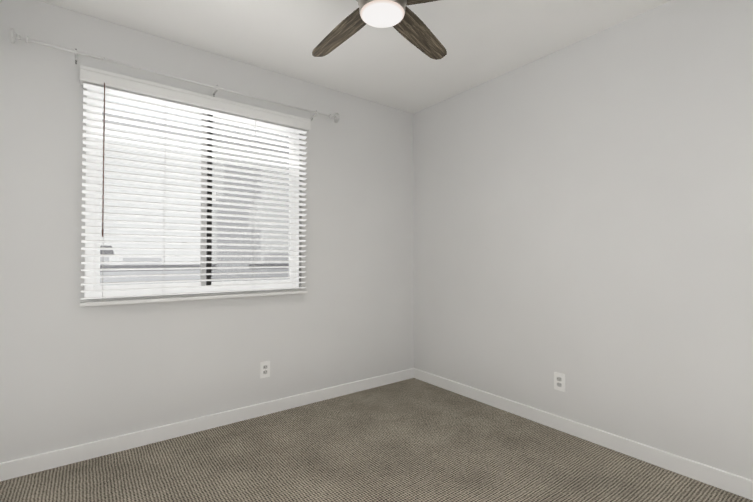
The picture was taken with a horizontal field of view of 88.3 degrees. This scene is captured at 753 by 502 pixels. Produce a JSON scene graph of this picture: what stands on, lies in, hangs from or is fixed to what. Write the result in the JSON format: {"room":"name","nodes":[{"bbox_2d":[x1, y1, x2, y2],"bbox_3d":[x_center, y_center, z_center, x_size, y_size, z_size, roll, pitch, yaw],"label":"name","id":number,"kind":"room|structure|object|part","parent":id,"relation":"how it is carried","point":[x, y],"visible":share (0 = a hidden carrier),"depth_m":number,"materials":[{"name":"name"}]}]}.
{"room":"empty bedroom","nodes":[
{"label":"empty bedroom","id":0,"kind":"room"},
{"bbox_2d":[0,0,413,462],"bbox_3d":[-0.982,-0.086,3.039,3.600,2.700,0.150,1,-1,-37],"label":"wall","id":1,"kind":"structure","parent":0,"point":[73,372],"depth_m":2.61,"materials":[{"name":"white paint"}]},
{"bbox_2d":[9,28,339,122],"bbox_3d":[-1.173,-1.159,2.742,2.071,0.080,0.123,1,-1,-37],"label":"curtain rod","id":2,"kind":"object","parent":1,"relation":"attached to","point":[13,36],"visible":1,"depth_m":2.44,"materials":[{"name":"white metal"}]},
{"bbox_2d":[84,89,298,296],"bbox_3d":[-1.242,-0.389,2.852,1.434,1.378,0.074,1,-1,-37],"label":"sliding window","id":3,"kind":"structure","parent":1,"relation":"in","point":[129,286],"depth_m":2.83,"materials":[{"name":"white plastic"}]},
{"bbox_2d":[80,65,310,306],"bbox_3d":[-1.161,-0.381,2.744,1.501,1.426,0.105,1,-1,-37],"label":"window blinds","id":4,"kind":"object","parent":3,"relation":"attached to","point":[96,79],"visible":0.96,"depth_m":2.64,"materials":[{"name":"white plastic"}]},
{"bbox_2d":[0,368,413,480],"bbox_3d":[-0.933,1.215,2.951,3.300,0.095,0.014,1,-1,-37],"label":"baseboard","id":5,"kind":"structure","parent":1,"relation":"attached to","point":[15,468],"depth_m":2.62,"materials":[{"name":"white paint"}]},
{"bbox_2d":[260,361,269,377],"bbox_3d":[-0.864,0.916,3.011,0.080,0.124,0.009,1,-1,-37],"label":"electrical outlet","id":6,"kind":"object","parent":1,"relation":"attached to","point":[265,369],"visible":1,"depth_m":3.01,"materials":[{"name":"white plastic"}]},
{"bbox_2d":[40,0,671,113],"bbox_3d":[0.087,-1.510,1.647,3.600,0.100,3.700,1,-1,-37],"label":"ceiling","id":7,"kind":"structure","parent":0,"point":[482,41],"depth_m":2.58,"materials":[{"name":"white paint"}]},
{"bbox_2d":[312,0,446,59],"bbox_3d":[-0.010,-1.292,1.931,1.284,0.325,1.228,1,-1,-37],"label":"ceiling fan","id":8,"kind":"object","parent":7,"relation":"hanging from","point":[404,20],"visible":1,"depth_m":2.08,"materials":[{"name":"brown wood"}]},
{"bbox_3d":[-0.207,-1.223,2.188,0.135,0.016,0.580,-12,6,-37],"label":"blade","id":9,"kind":"part","parent":8,"relation":"part of","materials":[{"name":"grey wood"}]},
{"bbox_3d":[0.246,-1.223,2.201,0.135,0.016,0.580,-13,-8,33],"label":"blade","id":10,"kind":"part","parent":8,"relation":"part of","materials":[{"name":"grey wood"}]},
{"bbox_3d":[0.398,-1.230,1.774,0.580,0.016,0.134,0,-11,16],"label":"blade","id":11,"kind":"part","parent":8,"relation":"part of","materials":[{"name":"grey wood"}]},
{"bbox_2d":[0,378,752,501],"bbox_3d":[0.087,1.289,1.599,3.600,0.100,3.700,1,-1,-37],"label":"floor","id":12,"kind":"structure","parent":0,"point":[412,440],"depth_m":2.28,"materials":[{"name":"carpet"}]},
{"bbox_2d":[413,0,752,479],"bbox_3d":[1.509,-0.094,2.602,0.150,2.700,3.550,1,-1,-37],"label":"wall","id":13,"kind":"structure","parent":0,"point":[583,214],"depth_m":2.49,"materials":[{"name":"white paint"}]},
{"bbox_2d":[554,372,564,391],"bbox_3d":[1.292,0.921,2.741,0.009,0.124,0.080,1,-1,-37],"label":"electrical outlet","id":14,"kind":"object","parent":13,"relation":"attached to","point":[559,381],"visible":1,"depth_m":2.74,"materials":[{"name":"white plastic"}]},
{"bbox_2d":[414,368,752,499],"bbox_3d":[1.403,1.209,2.585,0.014,0.095,3.386,1,-1,-37],"label":"baseboard","id":15,"kind":"structure","parent":13,"relation":"attached to","point":[722,479],"depth_m":2.46,"materials":[{"name":"white paint"}]},
{"label":"outside","id":16,"kind":"structure","parent":0,"visible":0},
{"bbox_3d":[-11.825,1.808,20.102,60.000,0.100,39.500,1,-1,-37],"label":"yard","id":17,"kind":"structure","parent":16,"visible":0},
{"bbox_2d":[100,246,113,264],"bbox_3d":[-7.269,0.701,9.525,1.300,1.750,1.300,1,-1,-37],"label":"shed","id":18,"kind":"object","parent":17,"relation":"on","point":[105,252],"depth_m":9.48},
{"bbox_2d":[100,253,288,284],"bbox_3d":[-3.900,0.807,9.625,60.400,1.540,0.400,1,-1,-37],"label":"wall","id":19,"kind":"structure","parent":17,"relation":"on","point":[146,272],"depth_m":8.78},
{"bbox_2d":[100,112,288,264],"bbox_3d":[-8.678,-2.427,20.986,35.200,8.400,11.200,1,-1,-37],"label":"building","id":20,"kind":"structure","parent":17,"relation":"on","point":[125,252],"depth_m":15.20,"materials":[{"name":"paint"}]},
{"bbox_2d":[212,199,253,281],"bbox_3d":[-3.354,0.177,9.045,0.760,2.780,0.700,1,-1,-37],"label":"gatepost","id":21,"kind":"object","parent":17,"relation":"on","point":[234,241],"depth_m":8.81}
]}

